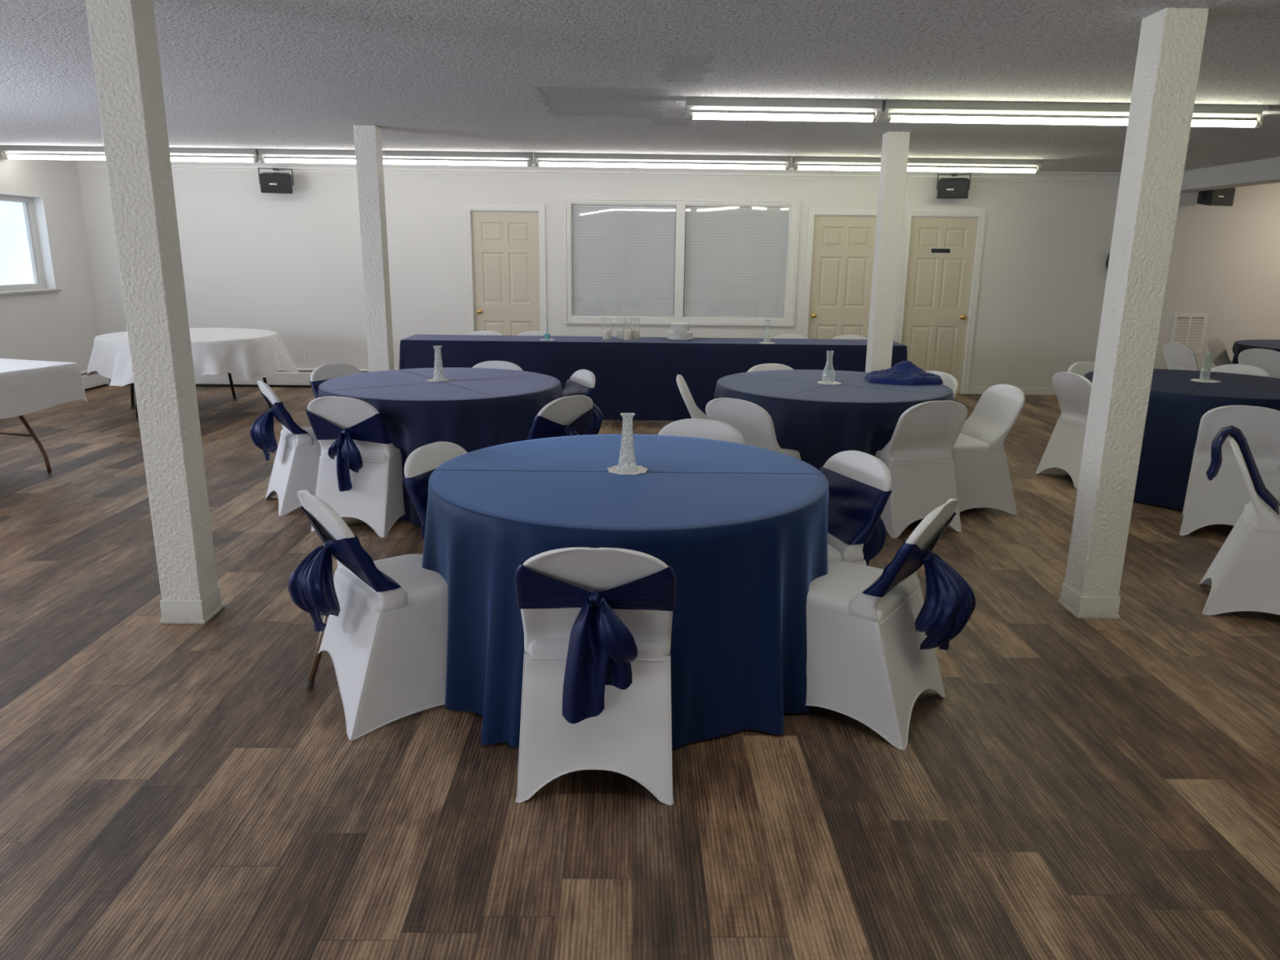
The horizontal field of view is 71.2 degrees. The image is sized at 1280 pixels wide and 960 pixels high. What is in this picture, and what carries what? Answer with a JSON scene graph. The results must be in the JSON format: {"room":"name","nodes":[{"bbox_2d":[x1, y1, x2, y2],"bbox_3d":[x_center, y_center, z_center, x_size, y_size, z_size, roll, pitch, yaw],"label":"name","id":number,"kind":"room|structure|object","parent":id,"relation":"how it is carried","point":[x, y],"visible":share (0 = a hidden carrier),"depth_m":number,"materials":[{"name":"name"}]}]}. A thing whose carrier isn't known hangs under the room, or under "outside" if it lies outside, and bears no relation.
{"room":"event hall","nodes":[
{"label":"event hall","id":0,"kind":"room"},
{"bbox_2d":[0,148,100,371],"bbox_3d":[-6.343,-0.538,3.114,0.200,2.538,14.820,1,14,-1],"label":"wall","id":1,"kind":"structure","parent":0,"point":[63,326],"depth_m":9.62,"materials":[{"name":"white paint"}]},
{"bbox_2d":[0,194,62,295],"bbox_3d":[-6.372,-2.298,8.700,0.245,0.970,1.775,1,14,-1],"label":"window","id":2,"kind":"structure","parent":1,"relation":"in","point":[21,272],"depth_m":9.29,"materials":[{"name":"white plastic"}]},
{"bbox_2d":[80,369,109,391],"bbox_3d":[-6.251,-0.237,6.627,0.074,0.228,8.000,1,14,-1],"label":"baseboard heater","id":3,"kind":"object","parent":1,"relation":"attached to","point":[93,381],"visible":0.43,"depth_m":10.22,"materials":[{"name":"white metal"}]},
{"bbox_2d":[84,0,224,623],"bbox_3d":[-1.980,-0.626,3.675,0.196,2.538,0.196,1,14,-1],"label":"pillar","id":4,"kind":"structure","parent":0,"point":[123,38],"depth_m":3.59,"materials":[{"name":"paint"}]},
{"bbox_2d":[353,124,394,372],"bbox_3d":[-2.179,-1.576,7.406,0.198,2.538,0.198,1,14,-1],"label":"pillar","id":5,"kind":"structure","parent":0,"point":[367,139],"depth_m":7.25,"materials":[{"name":"paint"}]},
{"bbox_2d":[0,384,1279,959],"bbox_3d":[1.442,0.750,3.826,16.010,0.120,16.020,1,14,-1],"label":"floor","id":6,"kind":"structure","parent":0,"point":[1077,788],"depth_m":2.75,"materials":[{"name":"wood"}]},
{"bbox_2d":[0,415,51,472],"bbox_3d":[-4.719,-0.296,5.863,0.750,0.749,1.820,5,15,15],"label":"folding table","id":7,"kind":"object","parent":6,"relation":"on","point":[23,420],"visible":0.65,"depth_m":6.42,"materials":[{"name":"brown metal"}]},
{"bbox_2d":[0,358,87,418],"bbox_3d":[-4.717,-0.511,5.807,0.808,0.332,1.894,5,15,15],"label":"tablecloth","id":8,"kind":"object","parent":7,"relation":"on","point":[26,386],"visible":1,"depth_m":6.25,"materials":[{"name":"white fabric"}]},
{"bbox_2d":[129,372,266,421],"bbox_3d":[-4.418,-1.047,8.843,1.584,0.753,1.584,1,14,-1],"label":"round table","id":9,"kind":"object","parent":6,"relation":"on","point":[133,398],"visible":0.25,"depth_m":9.04,"materials":[{"name":"black metal"}]},
{"bbox_2d":[87,328,298,386],"bbox_3d":[-4.423,-1.231,8.785,1.776,0.396,1.823,-12,19,-40],"label":"tablecloth","id":10,"kind":"object","parent":9,"relation":"on","point":[247,354],"visible":0.68,"depth_m":8.31,"materials":[{"name":"white fabric"}]},
{"bbox_2d":[249,380,320,515],"bbox_3d":[-2.160,-0.240,5.681,0.572,0.803,0.472,-8,17,-31],"label":"banquet chair","id":11,"kind":"object","parent":6,"relation":"on","point":[296,461],"visible":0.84,"depth_m":5.52,"materials":[{"name":"white fabric"}]},
{"bbox_2d":[309,362,361,398],"bbox_3d":[-2.043,-0.418,6.390,0.572,0.803,0.472,10,17,32],"label":"banquet chair","id":12,"kind":"object","parent":6,"relation":"on","point":[322,373],"visible":0.08,"depth_m":6.34,"materials":[{"name":"white fabric"}]},
{"bbox_2d":[306,395,405,537],"bbox_3d":[-1.630,-0.131,5.278,0.472,0.803,0.491,4,15,12],"label":"banquet chair","id":13,"kind":"object","parent":6,"relation":"on","point":[360,472],"visible":0.93,"depth_m":5.12,"materials":[{"name":"white fabric"}]},
{"bbox_2d":[287,489,448,740],"bbox_3d":[-0.943,0.409,3.188,0.572,0.804,0.474,-10,18,-36],"label":"banquet chair","id":14,"kind":"object","parent":6,"relation":"on","point":[383,628],"visible":0.92,"depth_m":3.06,"materials":[{"name":"white fabric"}]},
{"bbox_2d":[402,441,467,540],"bbox_3d":[-0.674,0.262,3.777,0.491,0.803,0.472,7,15,22],"label":"banquet chair","id":15,"kind":"object","parent":6,"relation":"on","point":[420,464],"visible":0.12,"depth_m":3.65,"materials":[{"name":"white fabric"}]},
{"bbox_2d":[466,330,502,335],"bbox_3d":[-1.600,-1.088,9.051,0.472,0.803,0.491,1,14,-1],"label":"banquet chair","id":16,"kind":"object","parent":6,"relation":"on","point":[477,332],"visible":0.11,"depth_m":9.17,"materials":[{"name":"white fabric"}]},
{"bbox_2d":[471,360,522,370],"bbox_3d":[-1.122,-0.445,6.539,0.472,0.803,0.491,4,15,14],"label":"banquet chair","id":17,"kind":"object","parent":6,"relation":"on","point":[488,364],"visible":0.12,"depth_m":6.65,"materials":[{"name":"white fabric"}]},
{"bbox_2d":[516,331,552,336],"bbox_3d":[-1.085,-1.083,9.057,0.472,0.803,0.491,1,14,-1],"label":"banquet chair","id":18,"kind":"object","parent":6,"relation":"on","point":[526,333],"visible":0.12,"depth_m":9.17,"materials":[{"name":"white fabric"}]},
{"bbox_2d":[526,395,594,439],"bbox_3d":[-0.536,-0.120,5.288,0.601,0.803,0.472,12,18,38],"label":"banquet chair","id":19,"kind":"object","parent":6,"relation":"on","point":[569,415],"visible":0.3,"depth_m":5.11,"materials":[{"name":"white fabric"}]},
{"bbox_2d":[562,368,603,435],"bbox_3d":[-0.539,-0.358,6.227,0.601,0.803,0.472,-6,16,-23],"label":"banquet chair","id":20,"kind":"object","parent":6,"relation":"on","point":[582,382],"visible":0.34,"depth_m":6.22,"materials":[{"name":"white"}]},
{"bbox_2d":[514,546,676,805],"bbox_3d":[-0.128,0.520,2.787,0.472,0.803,0.512,1,14,0],"label":"banquet chair","id":21,"kind":"object","parent":6,"relation":"on","point":[597,622],"visible":1,"depth_m":2.66,"materials":[{"name":"white fabric"}]},
{"bbox_2d":[675,374,706,418],"bbox_3d":[0.485,-0.306,6.071,0.491,0.803,0.472,2,14,4],"label":"banquet chair","id":22,"kind":"object","parent":6,"relation":"on","point":[695,412],"visible":0.23,"depth_m":5.93,"materials":[{"name":"white fabric"}]},
{"bbox_2d":[657,418,744,444],"bbox_3d":[0.229,0.141,4.299,0.472,0.803,0.491,6,15,19],"label":"banquet chair","id":23,"kind":"object","parent":6,"relation":"on","point":[706,428],"visible":0.16,"depth_m":4.40,"materials":[{"name":"white fabric"}]},
{"bbox_2d":[705,397,800,459],"bbox_3d":[0.677,-0.115,5.330,0.472,0.803,0.491,12,18,38],"label":"banquet chair","id":24,"kind":"object","parent":6,"relation":"on","point":[754,423],"visible":0.27,"depth_m":5.10,"materials":[{"name":"white fabric"}]},
{"bbox_2d":[746,363,793,372],"bbox_3d":[1.053,-0.430,6.591,0.472,0.803,0.491,-5,15,-20],"label":"banquet chair","id":25,"kind":"object","parent":6,"relation":"on","point":[766,366],"visible":0.13,"depth_m":6.69,"materials":[{"name":"white fabric"}]},
{"bbox_2d":[773,333,808,338],"bbox_3d":[1.560,-1.058,9.089,0.472,0.803,0.491,1,14,-1],"label":"banquet chair","id":26,"kind":"object","parent":6,"relation":"on","point":[787,335],"visible":0.14,"depth_m":9.20,"materials":[{"name":"white fabric"}]},
{"bbox_2d":[833,334,867,339],"bbox_3d":[2.170,-1.053,9.097,0.472,0.803,0.491,1,14,-1],"label":"banquet chair","id":27,"kind":"object","parent":6,"relation":"on","point":[844,336],"visible":0.09,"depth_m":9.21,"materials":[{"name":"white fabric"}]},
{"bbox_2d":[819,450,892,565],"bbox_3d":[0.746,0.294,3.720,0.572,0.803,0.472,-5,15,-21],"label":"banquet chair","id":28,"kind":"object","parent":6,"relation":"on","point":[860,482],"visible":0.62,"depth_m":3.62,"materials":[{"name":"white"}]},
{"bbox_2d":[805,498,975,750],"bbox_3d":[0.861,0.438,3.160,0.601,0.803,0.472,10,17,34],"label":"banquet chair","id":29,"kind":"object","parent":6,"relation":"on","point":[873,637],"visible":0.95,"depth_m":3.04,"materials":[{"name":"white fabric"}]},
{"bbox_2d":[875,400,967,537],"bbox_3d":[1.632,-0.119,5.392,0.472,0.803,0.491,-4,15,-17],"label":"banquet chair","id":30,"kind":"object","parent":6,"relation":"on","point":[917,455],"visible":0.79,"depth_m":5.25,"materials":[{"name":"white fabric"}]},
{"bbox_2d":[925,370,958,399],"bbox_3d":[1.917,-0.361,6.359,0.491,0.803,0.472,-7,16,-27],"label":"banquet chair","id":31,"kind":"object","parent":6,"relation":"on","point":[948,380],"visible":0.12,"depth_m":6.25,"materials":[{"name":"white fabric"}]},
{"bbox_2d":[951,383,1025,515],"bbox_3d":[2.136,-0.212,5.785,0.491,0.803,0.472,-2,14,-10],"label":"banquet chair","id":32,"kind":"object","parent":6,"relation":"on","point":[982,474],"visible":0.73,"depth_m":5.63,"materials":[{"name":"white fabric"}]},
{"bbox_2d":[1035,372,1092,488],"bbox_3d":[3.304,-0.389,6.540,0.491,0.803,0.472,-3,15,-13],"label":"banquet chair","id":33,"kind":"object","parent":6,"relation":"on","point":[1064,450],"visible":0.56,"depth_m":6.53,"materials":[{"name":"white fabric"}]},
{"bbox_2d":[1067,361,1094,376],"bbox_3d":[3.630,-0.499,6.989,0.472,0.803,0.491,-6,16,-26],"label":"banquet chair","id":34,"kind":"object","parent":6,"relation":"on","point":[1081,368],"visible":0.08,"depth_m":7.05,"materials":[{"name":"white fabric"}]},
{"bbox_2d":[1162,342,1199,370],"bbox_3d":[5.554,-0.986,9.002,0.491,0.803,0.472,-1,14,-6],"label":"banquet chair","id":35,"kind":"object","parent":6,"relation":"on","point":[1178,356],"visible":0.3,"depth_m":8.91,"materials":[{"name":"white fabric"}]},
{"bbox_2d":[1204,337,1233,368],"bbox_3d":[6.206,-1.076,9.387,0.472,0.803,0.491,-10,18,-36],"label":"banquet chair","id":36,"kind":"object","parent":6,"relation":"on","point":[1216,351],"visible":0.26,"depth_m":9.43,"materials":[{"name":"white fabric"}]},
{"bbox_2d":[1179,404,1279,535],"bbox_3d":[3.546,-0.077,5.321,0.472,0.803,0.491,9,16,28],"label":"banquet chair","id":37,"kind":"object","parent":6,"relation":"on","point":[1222,500],"visible":0.7,"depth_m":5.21,"materials":[{"name":"white fabric"}]},
{"bbox_2d":[1199,435,1279,615],"bbox_3d":[2.941,0.219,4.124,0.491,0.803,0.472,9,16,28],"label":"banquet chair","id":38,"kind":"object","parent":6,"relation":"on","point":[1244,575],"visible":0.97,"depth_m":4.03,"materials":[{"name":"white fabric"}]},
{"bbox_2d":[1205,425,1279,515],"bbox_3d":[2.803,-0.018,4.141,0.317,0.446,0.153,13,19,40],"label":"sash","id":39,"kind":"object","parent":38,"relation":"on","point":[1221,436],"depth_m":4.13,"materials":[{"name":"blue fabric"}]},
{"bbox_2d":[1208,364,1271,377],"bbox_3d":[4.570,-0.481,6.964,0.472,0.803,0.491,14,19,42],"label":"banquet chair","id":40,"kind":"object","parent":6,"relation":"on","point":[1243,369],"visible":0.13,"depth_m":7.02,"materials":[{"name":"white fabric"}]},
{"bbox_2d":[1238,348,1279,377],"bbox_3d":[5.987,-0.857,8.512,0.491,0.803,0.472,-8,17,-30],"label":"banquet chair","id":41,"kind":"object","parent":6,"relation":"on","point":[1268,360],"visible":0.25,"depth_m":8.35,"materials":[{"name":"white fabric"}]},
{"bbox_3d":[-1.288,-0.266,5.909,1.506,0.747,1.506,1,14,-1],"label":"round table","id":42,"kind":"object","parent":6,"relation":"on","visible":0},
{"bbox_2d":[317,367,563,526],"bbox_3d":[-1.308,-0.270,5.887,1.634,0.749,1.587,1,14,-1],"label":"tablecloth","id":43,"kind":"object","parent":42,"relation":"on","point":[478,408],"visible":0.42,"depth_m":5.30,"materials":[{"name":"blue fabric"}]},
{"bbox_2d":[426,378,450,382],"bbox_3d":[-1.326,-0.659,5.888,0.151,0.002,0.149,1,14,-1],"label":"doily","id":44,"kind":"object","parent":43,"relation":"on","point":[429,380],"visible":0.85,"depth_m":5.86,"materials":[{"name":"white paper"}]},
{"bbox_2d":[432,346,445,380],"bbox_3d":[-1.324,-0.768,5.864,0.084,0.220,0.084,1,14,-1],"label":"bud vase","id":45,"kind":"object","parent":44,"relation":"on","point":[438,373],"visible":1,"depth_m":5.85,"materials":[{"name":"clear glass"}]},
{"bbox_3d":[1.273,-0.266,6.037,1.506,0.747,1.506,1,14,-1],"label":"round table","id":46,"kind":"object","parent":6,"relation":"on","visible":0},
{"bbox_2d":[714,369,953,470],"bbox_3d":[1.275,-0.272,6.022,1.556,0.749,1.621,1,14,-1],"label":"tablecloth","id":47,"kind":"object","parent":46,"relation":"on","point":[814,420],"visible":0.46,"depth_m":5.35,"materials":[{"name":"blue fabric"}]},
{"bbox_2d":[817,381,841,384],"bbox_3d":[1.270,-0.651,5.986,0.160,0.002,0.162,1,14,-1],"label":"doily","id":48,"kind":"object","parent":47,"relation":"on","point":[819,382],"visible":0.98,"depth_m":5.97,"materials":[{"name":"white fabric"}]},
{"bbox_2d":[822,351,835,383],"bbox_3d":[1.263,-0.756,5.965,0.088,0.210,0.088,1,14,-1],"label":"bud vase","id":49,"kind":"object","parent":48,"relation":"on","point":[831,351],"visible":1,"depth_m":5.97,"materials":[{"name":"clear glass"}]},
{"bbox_2d":[864,360,942,385],"bbox_3d":[1.803,-0.741,6.095,0.518,0.134,0.393,3,14,10],"label":"crumpled cloth","id":50,"kind":"object","parent":47,"relation":"on","point":[904,372],"visible":1,"depth_m":6.00,"materials":[{"name":"blue fabric"}]},
{"bbox_3d":[3.956,-0.314,6.356,1.506,0.747,1.506,1,14,-1],"label":"round table","id":51,"kind":"object","parent":6,"relation":"on","visible":0},
{"bbox_2d":[1084,368,1279,511],"bbox_3d":[3.975,-0.320,6.343,1.576,0.749,1.598,1,14,-1],"label":"tablecloth","id":52,"kind":"object","parent":51,"relation":"on","point":[1177,404],"visible":0.37,"depth_m":5.83,"materials":[{"name":"blue fabric"}]},
{"bbox_2d":[1190,378,1220,382],"bbox_3d":[4.000,-0.702,6.320,0.187,0.002,0.185,1,14,-1],"label":"doily","id":53,"kind":"object","parent":52,"relation":"on","point":[1193,380],"visible":0.99,"depth_m":6.32,"materials":[{"name":"white paper"}]},
{"bbox_3d":[6.900,-0.975,9.106,1.506,0.747,1.506,1,14,-1],"label":"round table","id":54,"kind":"object","parent":6,"relation":"on","visible":0},
{"bbox_2d":[1231,339,1279,364],"bbox_3d":[6.896,-0.983,9.098,1.688,0.749,1.689,1,14,-1],"label":"tablecloth","id":55,"kind":"object","parent":54,"relation":"on","point":[1238,346],"visible":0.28,"depth_m":9.20,"materials":[{"name":"blue fabric"}]},
{"bbox_3d":[-1.088,-1.026,8.917,2.400,0.745,0.580,1,14,-1],"label":"folding table","id":56,"kind":"object","parent":6,"relation":"on","visible":0},
{"bbox_2d":[399,334,907,420],"bbox_3d":[0.133,-1.019,8.909,4.966,0.749,0.677,1,14,-1],"label":"tablecloth","id":57,"kind":"object","parent":56,"relation":"on","point":[637,376],"visible":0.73,"depth_m":8.59,"materials":[{"name":"blue fabric"}]},
{"bbox_2d":[0,0,1279,172],"bbox_3d":[1.474,-1.817,3.175,16.010,0.100,16.020,1,14,-1],"label":"ceiling","id":58,"kind":"structure","parent":0,"point":[519,76],"depth_m":4.81,"materials":[{"name":"white paint"}]},
{"bbox_2d":[0,145,105,160],"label":"fluorescent light","id":59,"kind":"object","parent":58,"relation":"attached to","point":[5,149],"depth_m":8.75,"materials":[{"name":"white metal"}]},
{"bbox_2d":[168,147,259,162],"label":"fluorescent light","id":60,"kind":"object","parent":58,"relation":"attached to","point":[173,151],"depth_m":8.77,"materials":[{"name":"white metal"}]},
{"bbox_2d":[257,148,355,164],"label":"fluorescent light","id":61,"kind":"object","parent":58,"relation":"attached to","point":[262,152],"depth_m":8.78,"materials":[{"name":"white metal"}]},
{"bbox_2d":[382,150,532,166],"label":"fluorescent light","id":62,"kind":"object","parent":58,"relation":"attached to","point":[395,154],"depth_m":8.80,"materials":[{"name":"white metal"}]},
{"bbox_2d":[533,152,791,169],"bbox_3d":[0.222,-3.161,8.867,2.532,0.127,0.110,1,14,-1],"label":"fluorescent light","id":63,"kind":"object","parent":58,"relation":"attached to","point":[537,156],"visible":1,"depth_m":8.82,"materials":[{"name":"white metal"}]},
{"bbox_2d":[684,97,882,122],"bbox_3d":[0.901,-2.332,5.638,1.227,0.127,0.110,1,14,-1],"label":"fluorescent light","id":64,"kind":"object","parent":58,"relation":"attached to","point":[875,106],"visible":1,"depth_m":5.59,"materials":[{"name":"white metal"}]},
{"bbox_2d":[685,107,689,119],"bbox_3d":[0.303,-2.308,5.626,0.022,0.072,0.044,1,14,-1],"label":"socket","id":65,"kind":"object","parent":64,"relation":"attached to","point":[687,117],"depth_m":5.61,"materials":[{"name":"grey"}]},
{"bbox_2d":[875,111,879,122],"bbox_3d":[1.500,-2.297,5.641,0.022,0.072,0.044,1,14,-1],"label":"socket","id":66,"kind":"object","parent":64,"relation":"attached to","point":[877,113],"depth_m":5.63,"materials":[{"name":"grey"}]},
{"bbox_2d":[792,155,880,170],"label":"fluorescent light","id":67,"kind":"object","parent":58,"relation":"attached to","point":[796,159],"depth_m":8.85,"materials":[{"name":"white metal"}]},
{"bbox_2d":[906,157,1043,173],"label":"fluorescent light","id":68,"kind":"object","parent":58,"relation":"attached to","point":[1037,163],"depth_m":8.86,"materials":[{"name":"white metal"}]},
{"bbox_2d":[881,99,1269,128],"bbox_3d":[2.744,-2.315,5.660,2.412,0.127,0.110,1,14,-1],"label":"fluorescent light","id":69,"kind":"object","parent":58,"relation":"attached to","point":[888,105],"visible":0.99,"depth_m":5.62,"materials":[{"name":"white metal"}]},
{"bbox_2d":[883,111,888,122],"bbox_3d":[1.552,-2.297,5.641,0.022,0.072,0.044,1,14,-1],"label":"socket","id":70,"kind":"object","parent":69,"relation":"attached to","point":[886,113],"depth_m":5.63,"materials":[{"name":"grey"}]},
{"bbox_2d":[1255,116,1263,128],"bbox_3d":[3.934,-2.274,5.670,0.022,0.072,0.044,1,14,-1],"label":"socket","id":71,"kind":"object","parent":69,"relation":"attached to","point":[1259,123],"depth_m":5.66,"materials":[{"name":"grey"}]},
{"bbox_2d":[1180,156,1279,192],"bbox_3d":[6.169,-1.552,2.978,0.280,0.203,14.820,1,14,-1],"label":"beam","id":72,"kind":"structure","parent":58,"relation":"attached to","point":[1262,171],"depth_m":9.02,"materials":[{"name":"paint"}]},
{"bbox_2d":[1196,187,1235,206],"bbox_3d":[6.404,-3.162,9.984,0.354,0.199,0.268,-3,15,-15],"label":"wall speaker","id":73,"kind":"object","parent":72,"relation":"attached to","point":[1222,197],"visible":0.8,"depth_m":9.87,"materials":[{"name":"black plastic"}]},
{"bbox_2d":[1210,188,1235,204],"bbox_3d":[6.436,-3.130,9.863,0.306,0.176,0.008,-3,15,-15],"label":"speaker grille","id":74,"kind":"object","parent":73,"relation":"attached to","point":[1222,196],"depth_m":9.86,"materials":[{"name":"black"}]},
{"bbox_2d":[1262,111,1279,114],"bbox_3d":[4.016,-2.294,5.511,0.292,0.074,0.052,5,15,17],"label":"fluorescent light","id":75,"kind":"object","parent":58,"relation":"hanging from","point":[1264,112],"visible":1,"depth_m":5.54,"materials":[{"name":"white plastic"}]},
{"bbox_2d":[78,168,1279,394],"bbox_3d":[1.390,-2.306,10.458,15.710,2.538,0.140,1,14,-1],"label":"wall","id":76,"kind":"structure","parent":0,"point":[290,265],"depth_m":10.31,"materials":[{"name":"white paint"}]},
{"bbox_2d":[109,368,399,387],"bbox_3d":[-4.430,-1.215,10.567,3.635,0.228,0.074,1,14,-1],"label":"baseboard heater","id":77,"kind":"object","parent":76,"relation":"attached to","point":[281,378],"visible":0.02,"depth_m":10.54,"materials":[{"name":"white metal"}]},
{"bbox_2d":[257,167,293,193],"bbox_3d":[-4.025,-3.310,9.890,0.354,0.270,0.280,-4,15,-17],"label":"wall speaker","id":78,"kind":"object","parent":76,"relation":"attached to","point":[269,182],"visible":1,"depth_m":9.79,"materials":[{"name":"black plastic"}]},
{"bbox_2d":[260,175,291,192],"bbox_3d":[-3.988,-3.243,9.788,0.306,0.173,0.038,-4,15,-17],"label":"speaker grille","id":79,"kind":"object","parent":78,"relation":"attached to","point":[268,184],"depth_m":9.78,"materials":[{"name":"black"}]},
{"bbox_2d":[299,351,306,361],"bbox_3d":[-3.974,-1.457,10.543,0.076,0.116,0.010,1,14,-1],"label":"wall outlet","id":80,"kind":"object","parent":76,"relation":"attached to","point":[303,354],"visible":1,"depth_m":10.54,"materials":[{"name":"white plastic"}]},
{"bbox_2d":[463,203,546,335],"bbox_3d":[-1.554,-2.121,10.453,0.918,2.111,0.165,1,14,-1],"label":"door","id":81,"kind":"structure","parent":76,"relation":"in","point":[505,246],"depth_m":10.35,"materials":[{"name":"beige paint"}]},
{"bbox_2d":[73,160,1120,182],"bbox_3d":[-0.169,-3.472,10.036,12.260,0.108,0.075,1,14,-1],"label":"ceiling light","id":82,"kind":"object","parent":76,"relation":"attached to","point":[1043,176],"depth_m":10.04,"materials":[{"name":"white paint"}]},
{"bbox_2d":[564,197,800,326],"bbox_3d":[0.472,-2.522,10.389,2.688,1.408,0.190,1,14,-1],"label":"window","id":83,"kind":"structure","parent":76,"relation":"in","point":[633,261],"depth_m":10.37,"materials":[{"name":"white paint"}]},
{"bbox_2d":[572,204,675,315],"bbox_3d":[-0.191,-2.544,10.374,1.182,1.242,0.045,1,14,-1],"label":"blind","id":84,"kind":"object","parent":83,"relation":"attached to","point":[640,283],"depth_m":10.36,"materials":[{"name":"white plastic"}]},
{"bbox_2d":[684,205,789,317],"bbox_3d":[1.111,-2.532,10.390,1.181,1.242,0.045,1,14,-1],"label":"blind","id":85,"kind":"object","parent":83,"relation":"attached to","point":[708,286],"depth_m":10.37,"materials":[{"name":"white plastic"}]},
{"bbox_2d":[801,208,877,338],"bbox_3d":[2.369,-2.084,10.500,0.918,2.111,0.165,1,14,-1],"label":"door","id":86,"kind":"structure","parent":76,"relation":"in","point":[840,252],"depth_m":10.40,"materials":[{"name":"beige paint"}]},
{"bbox_2d":[895,209,986,394],"bbox_3d":[3.486,-2.074,10.514,0.918,2.111,0.165,1,14,-1],"label":"door","id":87,"kind":"structure","parent":76,"relation":"in","point":[943,249],"depth_m":10.45,"materials":[{"name":"beige paint"}]},
{"bbox_2d":[936,173,971,198],"bbox_3d":[3.496,-3.278,9.971,0.354,0.270,0.280,5,15,17],"label":"wall speaker","id":88,"kind":"object","parent":76,"relation":"attached to","point":[948,188],"visible":1,"depth_m":9.87,"materials":[{"name":"black plastic"}]},
{"bbox_2d":[937,181,968,197],"bbox_3d":[3.459,-3.211,9.869,0.306,0.173,0.038,5,15,17],"label":"speaker grille","id":89,"kind":"object","parent":88,"relation":"attached to","point":[945,188],"depth_m":9.87,"materials":[{"name":"black"}]},
{"bbox_2d":[968,386,1056,395],"bbox_3d":[3.256,-1.081,10.709,11.650,0.085,0.012,1,14,-1],"label":"baseboard","id":90,"kind":"structure","parent":76,"relation":"attached to","point":[973,390],"depth_m":10.72,"materials":[{"name":"white paint"}]},
{"bbox_2d":[1046,356,1053,366],"bbox_3d":[4.885,-1.412,10.640,0.076,0.116,0.010,1,14,-1],"label":"wall outlet","id":91,"kind":"object","parent":76,"relation":"attached to","point":[1050,359],"visible":1,"depth_m":10.64,"materials":[{"name":"white plastic"}]},
{"bbox_2d":[1169,313,1208,353],"bbox_3d":[6.489,-1.731,10.574,0.400,0.460,0.012,1,14,-1],"label":"air vent","id":92,"kind":"object","parent":76,"relation":"in","point":[1189,330],"visible":0.82,"depth_m":10.56,"materials":[{"name":"white metal"}]},
{"bbox_2d":[865,131,910,372],"bbox_3d":[2.015,-1.519,7.388,0.196,2.538,0.196,1,14,-1],"label":"pillar","id":93,"kind":"structure","parent":0,"point":[895,146],"depth_m":7.23,"materials":[{"name":"paint"}]},
{"bbox_2d":[1057,7,1208,618],"bbox_3d":[2.106,-0.621,3.856,0.196,2.538,0.196,1,14,-1],"label":"pillar","id":94,"kind":"structure","parent":0,"point":[1171,40],"depth_m":3.77,"materials":[{"name":"paint"}]},
{"bbox_3d":[-0.318,-1.442,8.571,0.103,0.225,0.103,1,14,-1],"label":"glass","id":95,"kind":"object","parent":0,"visible":0},
{"bbox_2d":[603,328,610,339],"bbox_3d":[-0.319,-1.405,8.581,0.074,0.098,0.074,1,14,-1],"label":"pillar candle","id":96,"kind":"object","parent":95,"relation":"in","point":[606,333],"visible":1,"depth_m":8.55,"materials":[{"name":"white wax"}]},
{"bbox_3d":[-0.179,-1.456,8.631,0.103,0.225,0.103,1,14,-1],"label":"glass","id":97,"kind":"object","parent":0,"visible":0},
{"bbox_2d":[617,328,625,338],"bbox_3d":[-0.179,-1.419,8.640,0.074,0.098,0.074,1,14,-1],"label":"pillar candle","id":98,"kind":"object","parent":97,"relation":"in","point":[620,331],"visible":0.93,"depth_m":8.61,"materials":[{"name":"white wax"}]},
{"bbox_3d":[-0.118,-1.429,8.530,0.103,0.225,0.103,1,14,-1],"label":"glass","id":99,"kind":"object","parent":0,"visible":0},
{"bbox_2d":[623,329,631,339],"bbox_3d":[-0.118,-1.392,8.539,0.074,0.098,0.074,1,14,-1],"label":"pillar candle","id":100,"kind":"object","parent":99,"relation":"in","point":[627,333],"visible":1,"depth_m":8.51,"materials":[{"name":"white wax"}]},
{"bbox_3d":[-0.047,-1.455,8.633,0.103,0.225,0.103,1,14,-1],"label":"glass","id":101,"kind":"object","parent":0,"visible":0},
{"bbox_2d":[631,328,639,338],"bbox_3d":[-0.047,-1.417,8.642,0.074,0.098,0.074,1,14,-1],"label":"pillar candle","id":102,"kind":"object","parent":101,"relation":"in","point":[635,332],"visible":0.93,"depth_m":8.62,"materials":[{"name":"white wax"}]},
{"bbox_3d":[-0.047,0.341,3.580,1.506,0.747,1.506,1,14,-1],"label":"round table","id":103,"kind":"object","parent":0,"visible":0},
{"bbox_2d":[422,434,829,747],"bbox_3d":[-0.068,0.330,3.585,1.601,0.749,1.561,1,14,-1],"label":"tablecloth","id":104,"kind":"object","parent":103,"relation":"on","point":[742,529],"visible":0.81,"depth_m":3.00,"materials":[{"name":"blue fabric"}]},
{"bbox_2d":[607,465,648,475],"bbox_3d":[-0.048,-0.041,3.518,0.163,0.002,0.160,1,14,-1],"label":"doily","id":105,"kind":"object","parent":104,"relation":"on","point":[641,469],"visible":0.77,"depth_m":3.49,"materials":[{"name":"white paper"}]},
{"bbox_2d":[616,413,637,471],"bbox_3d":[-0.049,-0.149,3.490,0.084,0.220,0.084,1,14,-1],"label":"bud vase","id":106,"kind":"object","parent":105,"relation":"on","point":[627,455],"visible":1,"depth_m":3.48,"materials":[{"name":"clear glass"}]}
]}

